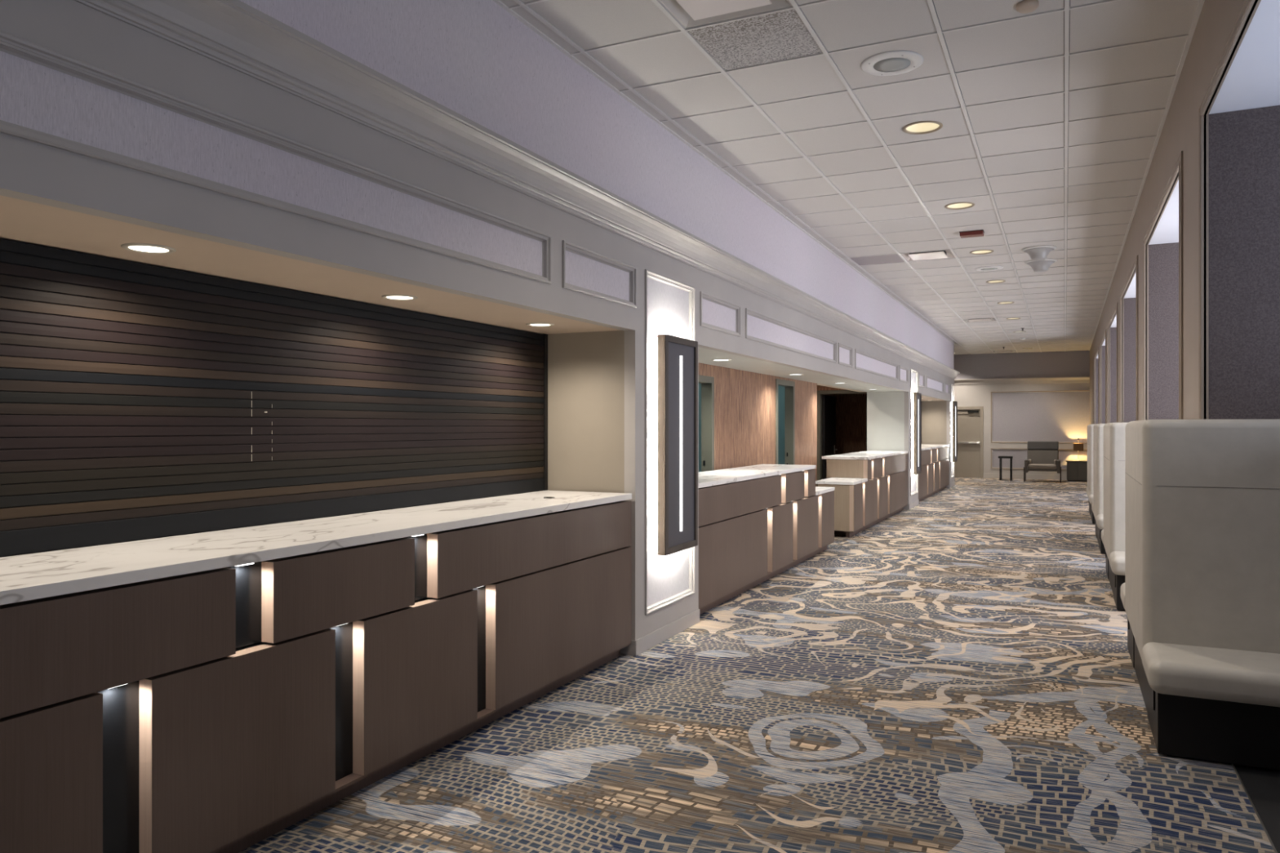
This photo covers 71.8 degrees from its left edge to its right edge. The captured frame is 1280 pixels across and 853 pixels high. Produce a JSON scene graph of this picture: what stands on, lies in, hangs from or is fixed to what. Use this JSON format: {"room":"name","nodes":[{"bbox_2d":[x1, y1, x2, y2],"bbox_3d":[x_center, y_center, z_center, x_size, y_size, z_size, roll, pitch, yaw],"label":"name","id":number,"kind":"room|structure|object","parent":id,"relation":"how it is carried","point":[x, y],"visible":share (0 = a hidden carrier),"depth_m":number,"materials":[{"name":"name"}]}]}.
{"room":"hotel lobby","nodes":[
{"label":"hotel lobby","id":0,"kind":"room"},
{"bbox_2d":[0,362,866,557],"bbox_3d":[0.493,0.095,10.633,1.788,2.800,26.000,0,0,26],"label":"wall","id":1,"kind":"structure","parent":0,"point":[744,402],"depth_m":10.60,"materials":[{"name":"wood"}]},
{"bbox_2d":[0,238,547,556],"bbox_3d":[-2.472,-0.099,2.287,0.063,1.065,8.385,0,0,26],"label":"rolling shutter","id":2,"kind":"object","parent":1,"relation":"attached to","point":[138,401],"visible":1,"depth_m":3.73,"materials":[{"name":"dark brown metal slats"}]},
{"bbox_2d":[698,374,714,471],"bbox_3d":[0.483,0.491,8.669,0.119,2.008,1.060,0,0,26],"label":"door","id":3,"kind":"structure","parent":1,"relation":"in","point":[707,383],"depth_m":9.09,"materials":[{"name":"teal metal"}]},
{"bbox_2d":[775,378,795,464],"bbox_3d":[1.839,0.446,11.496,0.119,2.098,0.830,0,0,26],"label":"door","id":4,"kind":"structure","parent":1,"relation":"in","point":[789,386],"depth_m":11.80,"materials":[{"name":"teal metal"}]},
{"bbox_2d":[0,195,944,400],"bbox_3d":[0.720,-0.918,10.497,2.615,0.573,25.950,0,0,26],"label":"ceiling","id":5,"kind":"structure","parent":0,"point":[20,220],"depth_m":3.62,"materials":[{"name":"paint"}]},
{"bbox_2d":[120,242,176,253],"bbox_3d":[-1.737,-0.630,3.130,0.172,0.011,0.172,0,0,26],"label":"recessed light","id":6,"kind":"object","parent":5,"relation":"in","point":[148,248],"visible":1,"depth_m":3.11,"materials":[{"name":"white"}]},
{"bbox_2d":[381,293,417,300],"bbox_3d":[-1.170,-0.630,4.311,0.172,0.011,0.172,0,0,26],"label":"recessed light","id":7,"kind":"object","parent":5,"relation":"in","point":[392,296],"visible":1,"depth_m":4.30,"materials":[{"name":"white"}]},
{"bbox_2d":[526,322,554,326],"bbox_3d":[-0.616,-0.630,5.465,0.172,0.011,0.172,0,0,26],"label":"recessed light","id":8,"kind":"object","parent":5,"relation":"in","point":[532,324],"visible":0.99,"depth_m":5.43,"materials":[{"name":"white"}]},
{"bbox_2d":[711,359,731,360],"bbox_3d":[0.768,-0.630,8.372,0.190,0.011,0.190,0,0,26],"label":"recessed light","id":9,"kind":"object","parent":5,"relation":"in","point":[712,359],"visible":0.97,"depth_m":8.35,"materials":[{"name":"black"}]},
{"bbox_2d":[787,373,803,375],"bbox_3d":[1.880,-0.630,10.689,0.190,0.011,0.190,0,0,26],"label":"recessed light","id":10,"kind":"object","parent":5,"relation":"in","point":[788,374],"visible":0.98,"depth_m":10.63,"materials":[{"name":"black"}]},
{"bbox_2d":[0,0,954,640],"bbox_3d":[1.777,-0.325,10.533,0.890,3.640,26.930,0,0,26],"label":"wall","id":11,"kind":"structure","parent":0,"point":[103,115],"depth_m":4.29,"materials":[{"name":"grey paint"}]},
{"bbox_2d":[74,0,959,378],"bbox_3d":[1.039,-1.292,10.954,2.795,0.173,27.050,0,0,26],"label":"trim","id":12,"kind":"structure","parent":11,"relation":"attached to","point":[234,34],"depth_m":3.74,"materials":[{"name":"grey paint"}]},
{"bbox_2d":[653,333,697,555],"bbox_3d":[0.252,0.125,6.274,0.109,1.504,0.589,0,0,26],"label":"wall sconce","id":13,"kind":"object","parent":11,"relation":"attached to","point":[675,391],"visible":1,"depth_m":6.18,"materials":[{"name":"black metal"}]},
{"bbox_2d":[620,481,955,656],"bbox_3d":[3.680,1.445,14.272,0.686,0.100,18.561,0,0,26],"label":"baseboard","id":14,"kind":"structure","parent":11,"relation":"attached to","point":[646,642],"depth_m":6.17,"materials":[{"name":"grey paint"}]},
{"bbox_2d":[911,391,921,474],"bbox_3d":[5.121,0.125,16.421,0.109,1.504,0.589,0,0,26],"label":"wall sconce","id":15,"kind":"object","parent":11,"relation":"attached to","point":[916,413],"visible":0.99,"depth_m":16.20,"materials":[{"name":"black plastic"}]},
{"bbox_2d":[951,400,957,462],"bbox_3d":[7.808,0.125,22.019,0.109,1.504,0.589,0,0,26],"label":"wall sconce","id":16,"kind":"object","parent":11,"relation":"attached to","point":[953,404],"visible":1,"depth_m":21.75,"materials":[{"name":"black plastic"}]},
{"bbox_2d":[698,382,784,471],"bbox_3d":[0.338,0.120,10.320,1.579,2.750,6.400,0,0,26],"label":"wall","id":17,"kind":"structure","parent":0,"point":[780,388],"depth_m":12.97,"materials":[{"name":"paint"}]},
{"bbox_2d":[239,477,1279,852],"bbox_3d":[3.905,1.520,11.603,7.400,0.050,30.700,0,0,26],"label":"floor","id":18,"kind":"structure","parent":0,"point":[953,673],"depth_m":4.25,"materials":[{"name":"carpet"}]},
{"bbox_2d":[0,500,631,852],"bbox_3d":[-2.072,0.985,2.084,0.460,1.020,8.367,0,0,26],"label":"counter","id":19,"kind":"object","parent":18,"relation":"on","point":[221,710],"depth_m":3.18,"materials":[{"name":"brown wood"}]},
{"bbox_2d":[234,562,253,566],"bbox_3d":[-1.380,0.480,3.086,0.018,0.005,0.066,0,0,26],"label":"light","id":20,"kind":"object","parent":19,"relation":"attached to","point":[249,564],"depth_m":3.10,"materials":[{"name":"white plastic"}]},
{"bbox_2d":[0,490,631,605],"bbox_3d":[-2.155,0.454,2.124,0.651,0.038,8.365,0,0,26],"label":"countertop","id":21,"kind":"structure","parent":19,"relation":"on","point":[32,576],"depth_m":3.32,"materials":[{"name":"white stone"}]},
{"bbox_2d":[698,469,834,614],"bbox_3d":[1.176,0.985,8.910,0.510,1.020,4.486,0,0,26],"label":"reception counter","id":22,"kind":"object","parent":18,"relation":"on","point":[752,531],"depth_m":8.09,"materials":[{"name":"brown wood"}]},
{"bbox_2d":[698,464,816,488],"bbox_3d":[0.934,0.456,8.528,0.624,0.038,3.585,0,0,26],"label":"countertop","id":23,"kind":"structure","parent":22,"relation":"on","point":[713,477],"depth_m":8.46,"materials":[{"name":"white stone"}]},
{"bbox_2d":[814,486,835,495],"bbox_3d":[1.957,0.762,10.533,0.514,0.038,0.905,0,0,26],"label":"countertop","id":24,"kind":"structure","parent":22,"relation":"on","point":[819,490],"depth_m":10.47,"materials":[{"name":"white stone"}]},
{"bbox_2d":[817,453,907,537],"bbox_3d":[3.566,0.985,13.984,0.590,1.020,4.502,0,0,26],"label":"reception counter","id":25,"kind":"object","parent":18,"relation":"on","point":[859,507],"depth_m":12.84,"materials":[{"name":"brown wood"}]},
{"bbox_2d":[815,477,867,484],"bbox_3d":[2.818,0.762,12.338,0.524,0.038,0.915,0,0,26],"label":"countertop","id":26,"kind":"structure","parent":25,"relation":"on","point":[837,481],"depth_m":12.03,"materials":[{"name":"white stone"}]},
{"bbox_2d":[822,450,907,459],"bbox_3d":[3.731,0.456,14.404,0.664,0.038,3.600,0,0,26],"label":"countertop","id":27,"kind":"structure","parent":25,"relation":"on","point":[868,455],"depth_m":13.53,"materials":[{"name":"white stone"}]},
{"bbox_2d":[918,446,949,501],"bbox_3d":[6.221,0.985,19.365,0.460,1.020,5.142,0,0,26],"label":"reception counter","id":28,"kind":"object","parent":18,"relation":"on","point":[934,477],"depth_m":19.00,"materials":[{"name":"brown wood"}]},
{"bbox_2d":[921,444,949,450],"bbox_3d":[6.138,0.456,19.404,0.651,0.038,5.140,0,0,26],"label":"countertop","id":29,"kind":"structure","parent":28,"relation":"on","point":[924,446],"depth_m":19.74,"materials":[{"name":"white stone"}]},
{"bbox_2d":[998,456,1013,480],"bbox_3d":[10.175,1.160,24.622,0.370,0.670,0.320,0,0,26],"label":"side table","id":30,"kind":"object","parent":18,"relation":"on","point":[1000,458],"visible":1,"depth_m":24.49,"materials":[{"name":"black metal"}]},
{"bbox_2d":[1023,440,1061,483],"bbox_3d":[10.924,0.950,24.011,0.920,1.090,0.807,0,0,26],"label":"armchair","id":31,"kind":"object","parent":18,"relation":"on","point":[1041,455],"visible":1,"depth_m":24.14,"materials":[{"name":"beige fabric"}]},
{"bbox_2d":[1027,463,1057,469],"bbox_3d":[10.879,1.077,23.917,0.700,0.115,0.600,0,0,26],"label":"seat cushion","id":32,"kind":"object","parent":31,"relation":"on","point":[1030,466],"depth_m":23.68,"materials":[{"name":"beige fabric"}]},
{"bbox_2d":[1066,460,1087,481],"bbox_3d":[11.990,1.215,24.244,0.580,0.560,0.590,0,0,26],"label":"side table","id":33,"kind":"object","parent":18,"relation":"on","point":[1077,470],"visible":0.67,"depth_m":24.00,"materials":[{"name":"black laminate"}]},
{"bbox_2d":[1073,438,1083,460],"bbox_3d":[12.045,0.627,24.312,0.250,0.615,0.250,0,0,26],"label":"table lamp","id":34,"kind":"object","parent":33,"relation":"on","point":[1077,446],"visible":1,"depth_m":24.20,"materials":[{"name":"fabric"}]},
{"bbox_2d":[1086,424,1095,524],"bbox_3d":[8.033,0.730,14.114,1.590,1.530,2.340,0,0,26],"label":"bench","id":35,"kind":"object","parent":18,"relation":"on","point":[1090,428],"visible":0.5,"depth_m":13.82,"materials":[{"name":"beige leather"}]},
{"bbox_2d":[1088,493,1093,505],"bbox_3d":[7.630,1.123,13.276,1.590,0.145,0.480,0,0,26],"label":"seat cushion","id":36,"kind":"object","parent":35,"relation":"on","point":[1091,495],"depth_m":13.42,"materials":[{"name":"beige leather"}]},
{"bbox_2d":[1091,423,1105,554],"bbox_3d":[6.518,0.730,10.959,1.590,1.530,2.340,0,0,26],"label":"bench","id":37,"kind":"object","parent":18,"relation":"on","point":[1097,507],"visible":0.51,"depth_m":10.65,"materials":[{"name":"beige leather"}]},
{"bbox_2d":[1096,514,1103,529],"bbox_3d":[6.116,1.123,10.120,1.590,0.145,0.480,0,0,26],"label":"seat cushion","id":38,"kind":"object","parent":37,"relation":"on","point":[1100,517],"depth_m":10.25,"materials":[{"name":"beige leather"}]},
{"bbox_2d":[1101,422,1128,611],"bbox_3d":[5.004,0.730,7.803,1.590,1.530,2.340,0,0,26],"label":"bench","id":39,"kind":"object","parent":18,"relation":"on","point":[1113,534],"visible":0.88,"depth_m":7.48,"materials":[{"name":"beige leather"}]},
{"bbox_2d":[1101,528,1103,543],"bbox_3d":[5.406,1.123,8.642,1.590,0.145,0.480,0,0,26],"label":"seat cushion","id":40,"kind":"object","parent":39,"relation":"on","point":[1102,531],"depth_m":8.89,"materials":[{"name":"beige leather"}]},
{"bbox_2d":[1114,574,1115,587],"bbox_3d":[3.926,1.275,7.311,0.009,0.100,0.070,0,0,26],"label":"outlet plate","id":41,"kind":"object","parent":39,"relation":"attached to","point":[1114,575],"depth_m":7.30,"materials":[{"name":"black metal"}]},
{"bbox_2d":[1109,551,1124,575],"bbox_3d":[4.601,1.123,6.965,1.590,0.145,0.480,0,0,26],"label":"seat cushion","id":42,"kind":"object","parent":39,"relation":"on","point":[1117,558],"depth_m":7.10,"materials":[{"name":"beige leather"}]},
{"bbox_2d":[1120,418,1279,771],"bbox_3d":[3.490,0.730,4.648,1.590,1.530,2.340,0,0,26],"label":"bench","id":43,"kind":"object","parent":18,"relation":"on","point":[1200,592],"visible":1,"depth_m":4.18,"materials":[{"name":"beige leather"}]},
{"bbox_2d":[1120,582,1124,608],"bbox_3d":[3.892,1.123,5.486,1.590,0.145,0.480,0,0,26],"label":"seat cushion","id":44,"kind":"object","parent":43,"relation":"on","point":[1122,587],"depth_m":5.82,"materials":[{"name":"beige leather"}]},
{"bbox_2d":[1127,617,1129,630],"bbox_3d":[3.199,1.275,5.796,0.009,0.100,0.070,0,0,26],"label":"outlet plate","id":45,"kind":"object","parent":43,"relation":"attached to","point":[1128,624],"depth_m":5.77,"materials":[{"name":"black metal"}]},
{"bbox_2d":[1151,688,1155,711],"bbox_3d":[2.412,1.275,4.155,0.009,0.100,0.070,0,0,26],"label":"outlet plate","id":46,"kind":"object","parent":43,"relation":"attached to","point":[1153,691],"depth_m":4.13,"materials":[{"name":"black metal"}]},
{"bbox_2d":[1142,642,1279,706],"bbox_3d":[3.087,1.123,3.809,1.590,0.145,0.480,0,0,26],"label":"seat cushion","id":47,"kind":"object","parent":43,"relation":"on","point":[1218,672],"depth_m":3.90,"materials":[{"name":"beige leather"}]},
{"bbox_2d":[817,385,845,390],"bbox_3d":[2.621,0.095,15.169,2.000,2.800,4.220,0,0,26],"label":"wall","id":48,"kind":"structure","parent":0,"point":[819,387],"depth_m":16.93,"materials":[{"name":"wood"}]},
{"bbox_2d":[822,395,837,479],"bbox_3d":[3.767,0.440,17.481,0.105,2.090,0.900,0,0,26],"label":"door","id":49,"kind":"structure","parent":48,"relation":"in","point":[828,402],"depth_m":17.39,"materials":[{"name":"black laminate"}]},
{"bbox_2d":[817,390,866,486],"bbox_3d":[3.895,0.401,16.829,1.050,2.188,0.144,0,0,26],"label":"door frame","id":50,"kind":"structure","parent":48,"relation":"in","point":[820,393],"depth_m":16.97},
{"bbox_2d":[493,0,1204,355],"bbox_3d":[3.043,-2.204,11.791,6.216,0.221,31.106,0,0,26],"label":"ceiling","id":51,"kind":"structure","parent":0,"point":[1052,116],"depth_m":6.03,"materials":[{"name":"tile"}]},
{"bbox_2d":[658,0,792,28],"bbox_3d":[0.376,-2.129,4.284,0.586,0.072,0.594,0,0,26],"label":"ceiling vent","id":52,"kind":"object","parent":51,"relation":"in","point":[690,13],"visible":1,"depth_m":4.45,"materials":[{"name":"metal"}]},
{"bbox_2d":[860,49,924,75],"bbox_3d":[1.456,-2.094,5.114,0.352,0.016,0.352,0,0,26],"label":"ceiling speaker","id":53,"kind":"object","parent":51,"relation":"attached to","point":[890,63],"visible":1,"depth_m":5.09,"materials":[{"name":"white plastic"}]},
{"bbox_2d":[873,57,911,71],"bbox_3d":[1.456,-2.090,5.114,0.210,0.001,0.210,0,0,26],"label":"grille","id":54,"kind":"object","parent":53,"relation":"attached to","point":[882,64],"depth_m":5.11,"materials":[{"name":"white metal"}]},
{"bbox_2d":[902,120,942,134],"bbox_3d":[1.984,-2.134,6.213,0.272,0.082,0.272,0,0,26],"label":"recessed light","id":55,"kind":"object","parent":51,"relation":"in","point":[919,127],"visible":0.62,"depth_m":6.30,"materials":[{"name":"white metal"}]},
{"bbox_2d":[900,249,955,261],"bbox_3d":[3.543,-2.129,10.884,0.586,0.072,0.594,0,0,26],"label":"ceiling vent","id":56,"kind":"object","parent":51,"relation":"in","point":[944,254],"visible":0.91,"depth_m":10.91,"materials":[{"name":"metal"}]},
{"bbox_2d":[944,201,974,209],"bbox_3d":[3.039,-2.134,8.413,0.272,0.082,0.272,0,0,26],"label":"recessed light","id":57,"kind":"object","parent":51,"relation":"in","point":[962,205],"visible":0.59,"depth_m":8.50,"materials":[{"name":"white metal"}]},
{"bbox_2d":[959,229,984,238],"bbox_3d":[3.584,-2.078,9.560,0.244,0.047,0.148,0,0,26],"label":"exit sign","id":58,"kind":"object","parent":51,"relation":"attached to","point":[973,233],"visible":1,"depth_m":9.52,"materials":[{"name":"red plastic"}]},
{"bbox_2d":[962,318,995,322],"bbox_3d":[6.710,-2.129,17.483,0.586,0.072,0.594,0,0,26],"label":"ceiling vent","id":59,"kind":"object","parent":51,"relation":"in","point":[979,319],"visible":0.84,"depth_m":17.45,"materials":[{"name":"metal"}]},
{"bbox_2d":[969,249,993,254],"bbox_3d":[4.108,-2.134,10.640,0.272,0.082,0.272,0,0,26],"label":"recessed light","id":60,"kind":"object","parent":51,"relation":"in","point":[977,251],"visible":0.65,"depth_m":10.72,"materials":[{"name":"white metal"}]},
{"bbox_2d":[975,266,1003,271],"bbox_3d":[4.636,-2.094,11.751,0.352,0.016,0.352,0,0,26],"label":"ceiling speaker","id":61,"kind":"object","parent":51,"relation":"attached to","point":[984,268],"visible":1,"depth_m":11.71,"materials":[{"name":"white plastic"}]},
{"bbox_2d":[980,267,997,270],"bbox_3d":[4.636,-2.090,11.751,0.210,0.001,0.210,0,0,26],"label":"grille","id":62,"kind":"object","parent":61,"relation":"attached to","point":[981,268],"depth_m":11.73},
{"bbox_2d":[986,280,1005,283],"bbox_3d":[5.151,-2.134,12.813,0.272,0.082,0.272,0,0,26],"label":"recessed light","id":63,"kind":"object","parent":51,"relation":"in","point":[991,281],"visible":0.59,"depth_m":12.89,"materials":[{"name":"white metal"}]},
{"bbox_2d":[993,350,1015,351],"bbox_3d":[10.141,-2.129,24.632,0.586,0.072,0.594,0,0,26],"label":"ceiling vent","id":64,"kind":"object","parent":51,"relation":"in","point":[997,350],"visible":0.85,"depth_m":24.66,"materials":[{"name":"metal"}]},
{"bbox_2d":[997,301,1014,304],"bbox_3d":[6.207,-2.134,15.013,0.272,0.082,0.272,0,0,26],"label":"recessed light","id":65,"kind":"object","parent":51,"relation":"in","point":[1005,302],"visible":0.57,"depth_m":15.09,"materials":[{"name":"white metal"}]},
{"bbox_2d":[1005,317,1020,319],"bbox_3d":[7.262,-2.134,17.212,0.272,0.082,0.272,0,0,26],"label":"recessed light","id":66,"kind":"object","parent":51,"relation":"in","point":[1010,318],"visible":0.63,"depth_m":17.27,"materials":[{"name":"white metal"}]},
{"bbox_2d":[1016,0,1039,13],"bbox_3d":[1.926,-2.086,4.400,0.104,0.030,0.104,0,0,26],"label":"smoke detector","id":67,"kind":"object","parent":51,"relation":"attached to","point":[1024,6],"visible":1,"depth_m":4.37,"materials":[{"name":"paint"}]},
{"bbox_2d":[1021,244,1056,260],"bbox_3d":[4.706,-2.034,10.442,0.380,0.135,0.380,0,0,26],"label":"dome","id":68,"kind":"object","parent":51,"relation":"attached to","point":[1035,252],"visible":1,"depth_m":10.36,"materials":[{"name":"white plastic"}]},
{"bbox_2d":[1024,258,1057,272],"bbox_3d":[5.096,-2.034,11.253,0.380,0.135,0.380,0,0,26],"label":"dome","id":69,"kind":"object","parent":51,"relation":"attached to","point":[1037,266],"visible":0.98,"depth_m":11.17,"materials":[{"name":"white plastic"}]},
{"bbox_2d":[954,350,1089,475],"bbox_3d":[10.070,-0.350,25.606,6.400,3.690,0.115,0,0,26],"label":"wall","id":70,"kind":"structure","parent":0,"point":[1015,415],"depth_m":25.16,"materials":[{"name":"grey paint"}]},
{"bbox_2d":[954,409,980,477],"bbox_3d":[9.468,0.496,25.854,0.876,1.978,0.120,0,0,26],"label":"door","id":71,"kind":"structure","parent":70,"relation":"in","point":[967,464],"depth_m":25.81,"materials":[{"name":"metal"}]},
{"bbox_2d":[957,406,983,478],"bbox_3d":[9.487,0.454,25.892,1.060,2.083,0.124,0,0,26],"label":"door frame","id":72,"kind":"structure","parent":70,"relation":"in","point":[981,408],"depth_m":25.63,"materials":[{"name":"metal"}]},
{"bbox_2d":[954,376,1089,385],"bbox_3d":[9.936,-1.292,25.557,6.200,0.173,0.120,0,0,26],"label":"trim","id":73,"kind":"structure","parent":70,"relation":"attached to","point":[1076,379],"depth_m":25.12,"materials":[{"name":"grey paint"}]},
{"bbox_2d":[983,473,1066,479],"bbox_3d":[9.959,1.425,25.606,6.200,0.140,0.012,0,0,26],"label":"baseboard","id":74,"kind":"structure","parent":70,"relation":"attached to","point":[1044,477],"depth_m":25.09,"materials":[{"name":"grey paint"}]},
{"bbox_2d":[1089,0,1279,424],"bbox_3d":[6.438,-0.330,10.387,1.380,3.650,30.700,0,0,26],"label":"wall","id":75,"kind":"structure","parent":0,"point":[1244,145],"depth_m":4.37,"materials":[{"name":"paint"}]},
{"bbox_2d":[1093,346,1098,424],"bbox_3d":[9.757,0.077,18.905,0.026,3.359,2.694,0,0,26],"label":"trim","id":76,"kind":"structure","parent":75,"relation":"attached to","point":[1097,351],"depth_m":18.97,"materials":[{"name":"beige paint"}]},
{"bbox_2d":[1099,329,1106,423],"bbox_3d":[8.251,0.077,15.767,0.026,3.359,2.694,0,0,26],"label":"trim","id":77,"kind":"structure","parent":75,"relation":"attached to","point":[1104,333],"depth_m":15.51,"materials":[{"name":"beige paint"}]},
{"bbox_2d":[1107,302,1118,422],"bbox_3d":[6.746,0.077,12.630,0.026,3.359,2.694,0,0,26],"label":"trim","id":78,"kind":"structure","parent":75,"relation":"attached to","point":[1116,308],"depth_m":11.42,"materials":[{"name":"beige paint"}]},
{"bbox_2d":[1120,255,1137,422],"bbox_3d":[5.240,0.077,9.492,0.026,3.359,2.694,0,0,26],"label":"trim","id":79,"kind":"structure","parent":75,"relation":"attached to","point":[1135,267],"depth_m":8.61,"materials":[{"name":"beige paint"}]},
{"bbox_2d":[1143,151,1182,420],"bbox_3d":[3.734,0.077,6.355,0.026,3.359,2.694,0,0,26],"label":"trim","id":80,"kind":"structure","parent":75,"relation":"attached to","point":[1178,167],"depth_m":5.19,"materials":[{"name":"beige paint"}]},
{"bbox_2d":[1199,0,1257,419],"bbox_3d":[2.228,0.077,3.217,0.026,3.359,2.694,0,0,26],"label":"trim","id":81,"kind":"structure","parent":75,"relation":"attached to","point":[1247,5],"depth_m":4.37,"materials":[{"name":"beige paint"}]},
{"bbox_2d":[1231,764,1277,852],"bbox_3d":[4.973,1.518,8.816,0.007,0.053,26.600,0,0,26],"label":"trim","id":82,"kind":"structure","parent":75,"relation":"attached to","point":[1233,765],"depth_m":3.43,"materials":[{"name":"metal"}]},
{"bbox_2d":[1096,0,1279,358],"bbox_3d":[5.865,-1.851,9.054,1.460,0.617,27.800,0,0,26],"label":"ceiling","id":83,"kind":"structure","parent":0,"point":[1252,80],"depth_m":3.94,"materials":[{"name":"white paint"}]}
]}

